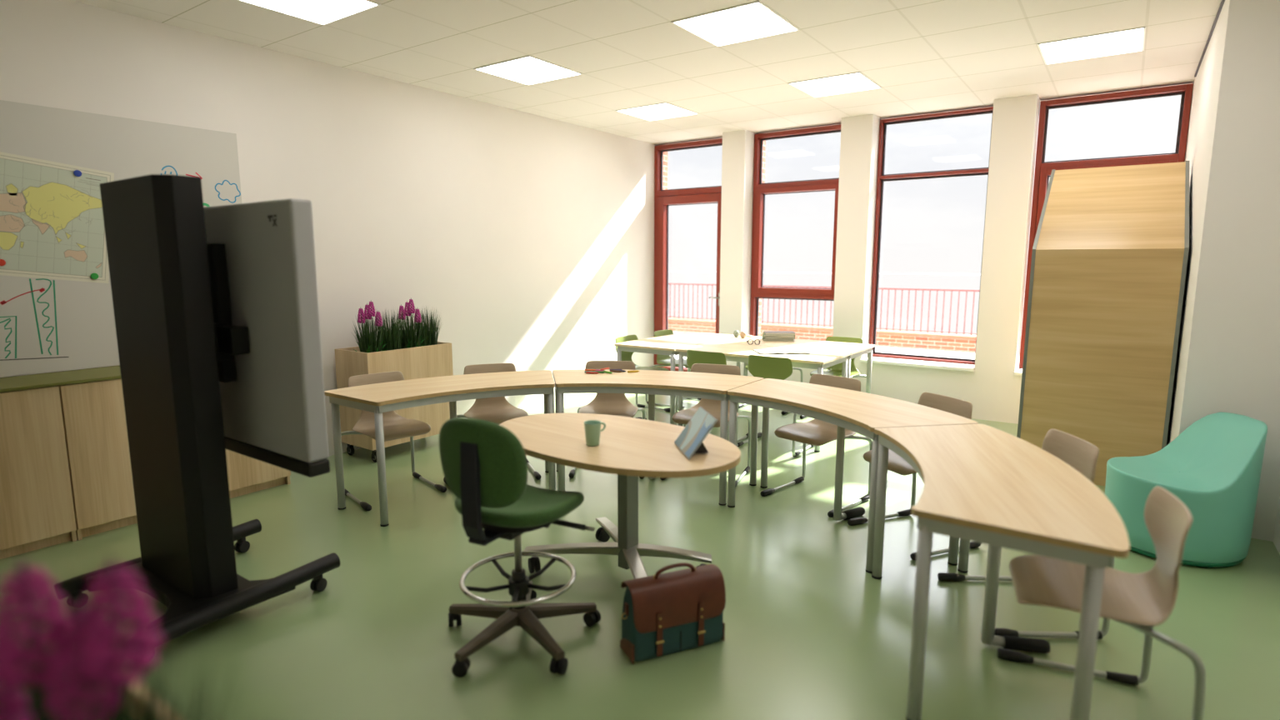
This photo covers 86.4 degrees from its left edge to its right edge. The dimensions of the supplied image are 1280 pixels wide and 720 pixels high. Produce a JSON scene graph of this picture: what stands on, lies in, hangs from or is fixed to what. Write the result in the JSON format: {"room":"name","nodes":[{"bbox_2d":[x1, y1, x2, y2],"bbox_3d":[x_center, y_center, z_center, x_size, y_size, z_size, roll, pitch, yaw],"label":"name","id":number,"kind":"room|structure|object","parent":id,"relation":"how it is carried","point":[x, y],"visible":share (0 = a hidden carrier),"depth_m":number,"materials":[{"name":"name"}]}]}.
{"room":"classroom","nodes":[
{"label":"classroom","id":0,"kind":"room"},
{"bbox_2d":[0,0,658,456],"bbox_3d":[-2.643,-0.705,5.065,0.200,2.987,9.700,6,10,35],"label":"wall","id":1,"kind":"structure","parent":0,"point":[531,237],"depth_m":5.76,"materials":[{"name":"paint"}]},
{"bbox_2d":[0,100,241,377],"bbox_3d":[-3.934,-0.556,3.059,0.006,1.488,4.133,6,10,35],"label":"whiteboard","id":2,"kind":"object","parent":1,"relation":"attached to","point":[47,325],"visible":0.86,"depth_m":3.99,"materials":[{"name":"white plastic"}]},
{"bbox_2d":[0,151,114,283],"bbox_3d":[-3.503,-0.792,3.634,0.002,0.791,1.209,6,10,35],"label":"world map","id":3,"kind":"object","parent":2,"relation":"attached to","point":[52,222],"visible":0.98,"depth_m":3.86,"materials":[{"name":"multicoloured paper"}]},
{"bbox_2d":[0,259,5,265],"bbox_3d":[-3.475,-0.530,3.704,0.008,0.038,0.038,6,10,35],"label":"magnet","id":4,"kind":"object","parent":3,"relation":"attached to","point":[2,262],"visible":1,"depth_m":3.71,"materials":[{"name":"red plastic"}]},
{"bbox_2d":[73,170,81,176],"bbox_3d":[-3.254,-1.080,3.941,0.008,0.038,0.038,6,10,35],"label":"magnet","id":5,"kind":"object","parent":3,"relation":"attached to","point":[77,172],"visible":1,"depth_m":3.94,"materials":[{"name":"blue plastic"}]},
{"bbox_2d":[90,273,98,279],"bbox_3d":[-3.240,-0.498,4.045,0.008,0.038,0.038,6,10,35],"label":"magnet","id":6,"kind":"object","parent":3,"relation":"attached to","point":[94,276],"visible":1,"depth_m":4.04,"materials":[{"name":"green plastic"}]},
{"bbox_2d":[0,393,1279,719],"bbox_3d":[-0.107,1.106,3.518,6.410,0.150,9.700,6,10,35],"label":"floor","id":7,"kind":"structure","parent":0,"point":[811,634],"depth_m":2.94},
{"bbox_2d":[0,385,76,559],"bbox_3d":[-3.602,0.618,3.325,0.438,0.872,1.181,6,10,35],"label":"base cabinet","id":8,"kind":"object","parent":7,"relation":"on","point":[37,509],"visible":0.9,"depth_m":3.56,"materials":[{"name":"brown wood"}]},
{"bbox_2d":[0,365,120,392],"bbox_3d":[-3.599,0.178,3.258,0.450,0.016,3.568,6,10,35],"label":"countertop","id":9,"kind":"structure","parent":8,"relation":"on","point":[65,377],"depth_m":3.75,"materials":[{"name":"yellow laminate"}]},
{"bbox_2d":[21,667,184,719],"bbox_3d":[-0.673,0.995,0.811,0.780,0.850,0.430,6,10,35],"label":"planter box","id":10,"kind":"object","parent":7,"relation":"on","point":[135,686],"visible":0.2,"depth_m":1.08,"materials":[{"name":"brown wood"}]},
{"bbox_2d":[0,547,166,719],"bbox_3d":[-0.726,0.427,0.818,0.229,0.372,0.268,-1,8,-9],"label":"clump","id":11,"kind":"object","parent":10,"relation":"on","point":[28,687],"visible":0.12,"depth_m":0.82,"materials":[{"name":"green plant"}]},
{"bbox_2d":[0,555,234,719],"bbox_3d":[-0.561,0.409,0.691,0.267,0.445,0.297,-8,12,-44],"label":"flowering plant","id":12,"kind":"object","parent":10,"relation":"on","point":[102,643],"visible":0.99,"depth_m":0.66,"materials":[{"name":"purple plant"}]},
{"bbox_2d":[6,645,254,719],"bbox_3d":[-0.459,0.459,0.598,0.268,0.372,0.229,1,8,4],"label":"clump","id":13,"kind":"object","parent":10,"relation":"on","point":[132,711],"visible":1,"depth_m":0.65,"materials":[{"name":"green plant"}]},
{"bbox_2d":[58,378,290,540],"bbox_3d":[-2.918,0.478,4.282,0.438,0.872,1.183,6,10,35],"label":"base cabinet","id":14,"kind":"object","parent":7,"relation":"on","point":[93,412],"visible":0.36,"depth_m":3.81,"materials":[{"name":"brown wood"}]},
{"bbox_2d":[55,174,339,654],"bbox_3d":[-1.998,0.170,2.989,0.890,1.855,0.856,6,10,35],"label":"display stand","id":15,"kind":"object","parent":7,"relation":"on","point":[177,337],"visible":0.81,"depth_m":2.83,"materials":[{"name":"black metal"}]},
{"bbox_2d":[203,198,329,477],"bbox_3d":[-1.864,-0.131,3.102,1.360,1.108,0.094,6,10,35],"label":"display screen","id":16,"kind":"object","parent":15,"relation":"attached to","point":[274,412],"visible":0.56,"depth_m":2.79,"materials":[{"name":"grey plastic"}]},
{"bbox_2d":[340,370,446,510],"bbox_3d":[-1.648,0.497,4.483,0.538,0.781,0.481,-8,11,-42],"label":"chair","id":17,"kind":"object","parent":7,"relation":"on","point":[395,427],"visible":0.69,"depth_m":4.51,"materials":[{"name":"beige plastic"}]},
{"bbox_2d":[335,341,453,462],"bbox_3d":[-1.964,0.308,5.526,0.430,0.850,0.780,6,10,35],"label":"planter box","id":18,"kind":"object","parent":7,"relation":"on","point":[432,361],"visible":0.49,"depth_m":5.32,"materials":[{"name":"brown wood"}]},
{"bbox_2d":[351,300,387,352],"bbox_3d":[-2.053,-0.243,5.199,0.273,0.435,0.306,3,9,20],"label":"flowering plant","id":19,"kind":"object","parent":18,"relation":"on","point":[368,342],"visible":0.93,"depth_m":5.15,"materials":[{"name":"green plant"}]},
{"bbox_2d":[374,308,404,350],"bbox_3d":[-1.958,-0.234,5.354,0.268,0.372,0.229,2,9,15],"label":"clump","id":20,"kind":"object","parent":18,"relation":"on","point":[392,337],"visible":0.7,"depth_m":5.33,"materials":[{"name":"green plant"}]},
{"bbox_2d":[395,299,427,349],"bbox_3d":[-1.856,-0.288,5.509,0.273,0.435,0.306,3,9,20],"label":"flowering plant","id":21,"kind":"object","parent":18,"relation":"on","point":[411,336],"visible":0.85,"depth_m":5.46,"materials":[{"name":"green plant"}]},
{"bbox_2d":[413,305,441,345],"bbox_3d":[-1.759,-0.276,5.640,0.268,0.372,0.229,-7,11,-42],"label":"clump","id":22,"kind":"object","parent":18,"relation":"on","point":[429,333],"visible":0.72,"depth_m":5.61,"materials":[{"name":"green plant"}]},
{"bbox_2d":[324,370,555,526],"bbox_3d":[-1.192,0.521,4.446,1.507,0.740,0.677,-5,10,-32],"label":"table","id":23,"kind":"object","parent":7,"relation":"on","point":[377,398],"visible":0.76,"depth_m":4.20,"materials":[{"name":"brown wood"}]},
{"bbox_2d":[456,363,540,479],"bbox_3d":[-1.032,0.441,4.867,0.538,0.781,0.481,-3,9,-21],"label":"chair","id":24,"kind":"object","parent":7,"relation":"on","point":[497,410],"visible":0.51,"depth_m":4.96,"materials":[{"name":"beige plastic"}]},
{"bbox_2d":[439,417,600,677],"bbox_3d":[-0.511,0.660,2.695,0.654,0.970,0.619,6,10,35],"label":"office chair","id":25,"kind":"object","parent":7,"relation":"on","point":[484,465],"visible":1,"depth_m":2.54,"materials":[{"name":"green fabric"}]},
{"bbox_2d":[569,360,644,479],"bbox_3d":[-0.229,0.421,5.004,0.538,0.781,0.481,0,8,2],"label":"chair","id":26,"kind":"object","parent":7,"relation":"on","point":[616,404],"visible":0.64,"depth_m":5.13,"materials":[{"name":"brown plastic"}]},
{"bbox_2d":[499,412,740,579],"bbox_3d":[-0.105,0.709,3.153,1.250,0.740,0.838,6,11,38],"label":"table","id":27,"kind":"object","parent":7,"relation":"on","point":[630,448],"visible":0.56,"depth_m":3.10,"materials":[{"name":"brown wood"}]},
{"bbox_2d":[584,420,605,446],"bbox_3d":[-0.201,0.316,2.935,0.077,0.100,0.081,6,10,35],"label":"mug","id":28,"kind":"object","parent":27,"relation":"on","point":[592,427],"visible":1,"depth_m":2.91,"materials":[{"name":"green ceramic"}]},
{"bbox_2d":[674,406,717,459],"bbox_3d":[0.230,0.299,2.832,0.119,0.160,0.252,-1,8,-10],"label":"tablet","id":29,"kind":"object","parent":27,"relation":"on","point":[690,441],"visible":1,"depth_m":2.80,"materials":[{"name":"grey"}]},
{"bbox_2d":[615,335,669,419],"bbox_3d":[0.007,0.159,6.800,0.481,0.781,0.538,6,10,35],"label":"chair","id":30,"kind":"object","parent":7,"relation":"on","point":[626,356],"visible":0.38,"depth_m":6.89,"materials":[{"name":"green plastic"}]},
{"bbox_2d":[552,369,764,505],"bbox_3d":[0.065,0.490,4.659,1.507,0.740,0.677,2,9,13],"label":"table","id":31,"kind":"object","parent":7,"relation":"on","point":[652,382],"visible":0.75,"depth_m":4.45,"materials":[{"name":"brown wood"}]},
{"bbox_2d":[585,371,599,374],"bbox_3d":[-0.334,0.090,4.788,0.091,0.013,0.012,1,8,7],"label":"crayon","id":32,"kind":"object","parent":31,"relation":"on","point":[592,372],"visible":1,"depth_m":4.78,"materials":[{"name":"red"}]},
{"bbox_2d":[610,370,621,372],"bbox_3d":[-0.169,0.081,4.854,0.091,0.013,0.012,4,9,25],"label":"crayon","id":33,"kind":"object","parent":31,"relation":"on","point":[614,371],"visible":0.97,"depth_m":4.85,"materials":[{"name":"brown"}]},
{"bbox_2d":[620,562,725,664],"bbox_3d":[0.135,0.975,2.705,0.436,0.340,0.158,-4,9,-23],"label":"satchel","id":34,"kind":"object","parent":7,"relation":"on","point":[666,613],"visible":1,"depth_m":2.65,"materials":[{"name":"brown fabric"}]},
{"bbox_2d":[645,329,701,409],"bbox_3d":[0.400,0.079,7.350,0.481,0.781,0.538,6,10,35],"label":"chair","id":35,"kind":"object","parent":7,"relation":"on","point":[663,360],"visible":0.4,"depth_m":7.34,"materials":[{"name":"green plastic"}]},
{"bbox_2d":[614,331,740,424],"bbox_3d":[0.427,0.156,6.945,0.680,0.740,1.375,6,10,35],"label":"rectangular table","id":36,"kind":"object","parent":7,"relation":"on","point":[667,344],"visible":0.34,"depth_m":6.53,"materials":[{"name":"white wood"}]},
{"bbox_2d":[660,363,750,487],"bbox_3d":[0.481,0.444,4.845,0.538,0.781,0.481,4,9,23],"label":"chair","id":37,"kind":"object","parent":7,"relation":"on","point":[712,407],"visible":0.44,"depth_m":4.95,"materials":[{"name":"beige plastic"}]},
{"bbox_2d":[675,350,748,441],"bbox_3d":[0.650,0.289,5.908,0.538,0.781,0.481,6,10,35],"label":"chair","id":38,"kind":"object","parent":7,"relation":"on","point":[693,357],"visible":0.23,"depth_m":5.71,"materials":[{"name":"green plastic"}]},
{"bbox_2d":[675,341,850,452],"bbox_3d":[1.072,0.285,6.064,1.370,0.740,0.660,6,10,35],"label":"rectangular table","id":39,"kind":"object","parent":7,"relation":"on","point":[819,360],"visible":0.53,"depth_m":5.85,"materials":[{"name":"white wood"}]},
{"bbox_2d":[753,348,809,354],"bbox_3d":[1.223,-0.076,5.922,0.426,0.014,0.296,0,8,-3],"label":"open magazine","id":40,"kind":"object","parent":39,"relation":"on","point":[768,351],"visible":1,"depth_m":5.88,"materials":[{"name":"white paper"}]},
{"bbox_2d":[738,333,802,414],"bbox_3d":[1.363,0.116,7.095,0.538,0.781,0.481,6,10,35],"label":"chair","id":41,"kind":"object","parent":7,"relation":"on","point":[740,406],"visible":0.06,"depth_m":7.09,"materials":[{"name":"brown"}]},
{"bbox_2d":[735,355,814,456],"bbox_3d":[1.127,0.334,5.598,0.538,0.781,0.481,6,10,35],"label":"chair","id":42,"kind":"object","parent":7,"relation":"on","point":[764,367],"visible":0.48,"depth_m":5.39,"materials":[{"name":"green plastic"}]},
{"bbox_2d":[713,335,874,404],"bbox_3d":[1.473,0.203,6.626,1.370,0.740,0.700,6,10,35],"label":"rectangular table","id":43,"kind":"object","parent":7,"relation":"on","point":[856,350],"visible":0.36,"depth_m":6.46,"materials":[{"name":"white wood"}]},
{"bbox_2d":[733,330,753,338],"bbox_3d":[1.087,-0.269,7.047,0.184,0.072,0.182,-5,10,-29],"label":"headphones","id":44,"kind":"object","parent":43,"relation":"on","point":[736,333],"visible":1,"depth_m":7.00,"materials":[{"name":"grey plastic"}]},
{"bbox_2d":[733,330,739,337],"bbox_3d":[0.996,-0.271,7.058,0.037,0.072,0.072,-5,10,-29],"label":"ear cup","id":45,"kind":"object","parent":44,"relation":"on","point":[736,333],"depth_m":7.04,"materials":[{"name":"grey plastic"}]},
{"bbox_2d":[740,331,745,338],"bbox_3d":[1.050,-0.257,6.964,0.037,0.072,0.072,-5,10,-29],"label":"ear cup","id":46,"kind":"object","parent":44,"relation":"on","point":[742,334],"depth_m":6.94,"materials":[{"name":"beige"}]},
{"bbox_2d":[746,339,759,344],"bbox_3d":[1.085,-0.179,6.514,0.125,0.055,0.126,1,8,5],"label":"eyeglasses","id":47,"kind":"object","parent":43,"relation":"on","point":[749,339],"visible":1,"depth_m":6.45,"materials":[{"name":"black plastic"}]},
{"bbox_2d":[761,336,793,340],"bbox_3d":[1.385,-0.214,6.850,0.300,0.020,0.210,1,8,7],"label":"book","id":48,"kind":"object","parent":43,"relation":"on","point":[763,339],"visible":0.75,"depth_m":6.75,"materials":[{"name":"grey paper"}]},
{"bbox_2d":[761,335,794,339],"bbox_3d":[1.388,-0.233,6.838,0.300,0.020,0.210,0,8,2],"label":"book","id":49,"kind":"object","parent":48,"relation":"on","point":[764,337],"visible":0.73,"depth_m":6.74,"materials":[{"name":"grey paper"}]},
{"bbox_2d":[763,333,794,337],"bbox_3d":[1.391,-0.252,6.826,0.300,0.020,0.210,1,8,10],"label":"book","id":50,"kind":"object","parent":49,"relation":"on","point":[764,335],"visible":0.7,"depth_m":6.72,"materials":[{"name":"grey paper"}]},
{"bbox_2d":[763,330,795,334],"bbox_3d":[1.394,-0.271,6.813,0.300,0.020,0.210,1,8,5],"label":"book","id":51,"kind":"object","parent":50,"relation":"on","point":[766,332],"visible":1,"depth_m":6.72,"materials":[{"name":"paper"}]},
{"bbox_2d":[760,374,872,517],"bbox_3d":[1.147,0.512,4.379,0.481,0.781,0.538,-8,11,-42],"label":"chair","id":52,"kind":"object","parent":7,"relation":"on","point":[814,432],"visible":0.7,"depth_m":4.38,"materials":[{"name":"beige plastic"}]},
{"bbox_2d":[800,336,866,419],"bbox_3d":[1.916,0.183,6.635,0.538,0.781,0.481,6,10,35],"label":"chair","id":53,"kind":"object","parent":7,"relation":"on","point":[835,370],"visible":0.42,"depth_m":6.70,"materials":[{"name":"green plastic"}]},
{"bbox_2d":[727,378,978,573],"bbox_3d":[1.106,0.596,3.931,0.677,0.740,1.507,-5,10,-32],"label":"table","id":54,"kind":"object","parent":7,"relation":"on","point":[860,412],"visible":0.9,"depth_m":3.83,"materials":[{"name":"brown wood"}]},
{"bbox_2d":[847,391,980,560],"bbox_3d":[1.535,0.601,3.770,0.481,0.781,0.538,-3,9,-21],"label":"chair","id":55,"kind":"object","parent":7,"relation":"on","point":[897,464],"visible":0.38,"depth_m":3.78,"materials":[{"name":"beige plastic"}]},
{"bbox_2d":[871,423,1129,719],"bbox_3d":[1.322,0.777,2.687,0.677,0.740,1.507,2,9,13],"label":"table","id":56,"kind":"object","parent":7,"relation":"on","point":[983,483],"visible":1,"depth_m":2.26,"materials":[{"name":"brown wood"}]},
{"bbox_2d":[937,429,1114,639],"bbox_3d":[1.673,0.717,2.975,0.481,0.781,0.538,0,8,2],"label":"chair","id":57,"kind":"object","parent":7,"relation":"on","point":[1080,454],"visible":0.29,"depth_m":2.88,"materials":[{"name":"beige plastic"}]},
{"bbox_2d":[997,485,1205,719],"bbox_3d":[1.512,0.819,2.273,0.481,0.781,0.538,4,9,23],"label":"chair","id":58,"kind":"object","parent":7,"relation":"on","point":[1141,602],"visible":0.93,"depth_m":2.22,"materials":[{"name":"beige plastic"}]},
{"bbox_2d":[1016,160,1189,485],"bbox_3d":[3.353,-0.312,4.949,0.854,2.243,0.948,6,10,35],"label":"tall cabinet","id":59,"kind":"object","parent":7,"relation":"on","point":[1111,247],"visible":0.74,"depth_m":4.62,"materials":[{"name":"brown wood"}]},
{"bbox_2d":[1105,411,1267,567],"bbox_3d":[2.880,0.649,3.643,0.640,0.718,0.640,2,8,11],"label":"lounge chair","id":60,"kind":"object","parent":7,"relation":"on","point":[1213,467],"visible":0.91,"depth_m":3.46,"materials":[{"name":"teal plastic"}]},
{"bbox_2d":[70,0,1221,144],"bbox_3d":[-0.107,-1.998,3.065,6.410,0.150,9.700,6,10,35],"label":"ceiling","id":61,"kind":"structure","parent":0,"point":[926,57],"depth_m":4.78,"materials":[{"name":"tile"}]},
{"bbox_2d":[238,0,380,25],"bbox_3d":[-1.903,-2.033,3.845,0.596,0.006,0.596,6,10,35],"label":"recessed light","id":62,"kind":"object","parent":61,"relation":"in","point":[323,12],"visible":1,"depth_m":3.96,"materials":[{"name":"white paint"}]},
{"bbox_2d":[473,55,583,85],"bbox_3d":[-0.864,-2.245,5.300,0.596,0.006,0.596,6,10,35],"label":"recessed light","id":63,"kind":"object","parent":61,"relation":"in","point":[528,70],"visible":1,"depth_m":5.27,"materials":[{"name":"white paint"}]},
{"bbox_2d":[615,102,699,120],"bbox_3d":[0.175,-2.457,6.754,0.596,0.006,0.596,6,10,35],"label":"recessed light","id":64,"kind":"object","parent":61,"relation":"in","point":[664,110],"visible":1,"depth_m":6.74,"materials":[{"name":"white paint"}]},
{"bbox_2d":[670,0,799,46],"bbox_3d":[0.605,-2.095,4.272,0.596,0.006,0.596,6,10,35],"label":"recessed light","id":65,"kind":"object","parent":61,"relation":"in","point":[754,20],"visible":1,"depth_m":4.24,"materials":[{"name":"white paint"}]},
{"bbox_2d":[788,71,881,97],"bbox_3d":[1.645,-2.308,5.726,0.596,0.006,0.596,6,10,35],"label":"recessed light","id":66,"kind":"object","parent":61,"relation":"in","point":[853,82],"visible":1,"depth_m":5.72,"materials":[{"name":"white paint"}]},
{"bbox_2d":[1037,26,1145,64],"bbox_3d":[3.114,-2.158,4.698,0.596,0.006,0.596,6,10,35],"label":"recessed light","id":67,"kind":"object","parent":61,"relation":"in","point":[1132,40],"visible":1,"depth_m":4.67,"materials":[{"name":"white paint"}]},
{"bbox_2d":[719,94,1039,424],"bbox_3d":[2.775,-0.982,6.965,4.251,2.987,0.310,6,10,35],"label":"wall","id":68,"kind":"structure","parent":0,"point":[992,389],"depth_m":6.75,"materials":[{"name":"white paint"}]},
{"bbox_2d":[654,138,722,371],"bbox_3d":[0.636,-1.203,8.551,1.086,2.967,0.204,6,10,35],"label":"door","id":69,"kind":"structure","parent":68,"relation":"in","point":[663,199],"depth_m":8.67,"materials":[{"name":"red paint"}]},
{"bbox_2d":[740,130,754,334],"bbox_3d":[1.248,-1.376,7.933,0.006,2.487,0.214,6,10,35],"label":"trim","id":70,"kind":"structure","parent":68,"relation":"attached to","point":[749,136],"depth_m":7.91,"materials":[{"name":"white paint"}]},
{"bbox_2d":[750,124,841,336],"bbox_3d":[1.789,-1.338,7.747,1.084,2.467,0.140,6,10,35],"label":"window","id":71,"kind":"structure","parent":68,"relation":"in","point":[758,291],"depth_m":7.83,"materials":[{"name":"red paint"}]},
{"bbox_2d":[860,114,879,358],"bbox_3d":[2.408,-1.257,7.122,0.006,2.487,0.214,6,10,35],"label":"trim","id":72,"kind":"structure","parent":68,"relation":"attached to","point":[875,129],"depth_m":7.10,"materials":[{"name":"white paint"}]},
{"bbox_2d":[860,356,974,371],"bbox_3d":[2.838,0.036,6.972,1.091,0.030,0.265,6,10,35],"label":"trim","id":73,"kind":"structure","parent":68,"relation":"attached to","point":[959,367],"depth_m":6.89,"materials":[{"name":"white paint"}]},
{"bbox_2d":[869,106,993,364],"bbox_3d":[2.952,-1.222,6.945,1.079,2.467,0.120,6,10,35],"label":"window","id":74,"kind":"structure","parent":68,"relation":"in","point":[882,177],"depth_m":7.06,"materials":[{"name":"red paint"}]},
{"bbox_2d":[1013,368,1022,375],"bbox_3d":[4.014,0.156,6.149,1.100,0.030,0.265,6,10,35],"label":"trim","id":75,"kind":"structure","parent":68,"relation":"attached to","point":[1018,372],"depth_m":6.35,"materials":[{"name":"white paint"}]},
{"bbox_2d":[1014,94,1039,370],"bbox_3d":[3.580,-1.138,6.302,0.006,2.487,0.214,6,10,35],"label":"trim","id":76,"kind":"structure","parent":68,"relation":"attached to","point":[1037,99],"depth_m":6.27,"materials":[{"name":"white paint"}]},
{"bbox_2d":[1019,83,1193,368],"bbox_3d":[4.123,-1.100,6.114,1.088,2.467,0.140,6,10,35],"label":"window","id":77,"kind":"structure","parent":68,"relation":"in","point":[1043,169],"depth_m":6.05,"materials":[{"name":"red paint"}]},
{"bbox_2d":[658,83,1189,336],"bbox_3d":[2.337,-1.323,7.525,13.000,3.700,0.170,6,10,35],"label":"wall","id":78,"kind":"structure","parent":0,"point":[665,153],"depth_m":8.33,"materials":[{"name":"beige paint"}]},
{"bbox_2d":[1166,0,1279,554],"bbox_3d":[2.212,-0.227,1.790,0.870,2.987,9.500,6,10,35],"label":"wall","id":79,"kind":"structure","parent":0,"point":[1227,360],"depth_m":3.69,"materials":[{"name":"paint"}]},
{"bbox_2d":[1194,0,1224,77],"bbox_3d":[3.757,-2.123,4.494,0.012,0.015,2.280,6,10,35],"label":"trim","id":80,"kind":"structure","parent":79,"relation":"attached to","point":[1222,1],"depth_m":4.41,"materials":[{"name":"grey"}]},
{"label":"outside","id":81,"kind":"structure","parent":0,"visible":0},
{"bbox_2d":[673,331,1019,368],"bbox_3d":[4.799,0.290,9.528,21.000,0.230,5.530,6,10,35],"label":"paving","id":82,"kind":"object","parent":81,"point":[882,349],"depth_m":11.54,"materials":[{"name":"white concrete"}]},
{"bbox_2d":[668,317,1020,355],"bbox_3d":[6.141,-0.236,11.370,21.000,0.280,0.400,6,10,35],"label":"wall","id":83,"kind":"structure","parent":82,"relation":"on","point":[896,338],"depth_m":12.36,"materials":[{"name":"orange brick"}]},
{"bbox_2d":[668,270,1021,337],"bbox_3d":[4.427,-1.086,12.648,11.800,1.037,0.326,6,10,35],"label":"terrace railing","id":84,"kind":"object","parent":83,"relation":"on","point":[683,284],"visible":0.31,"depth_m":12.66,"materials":[{"name":"red metal"}]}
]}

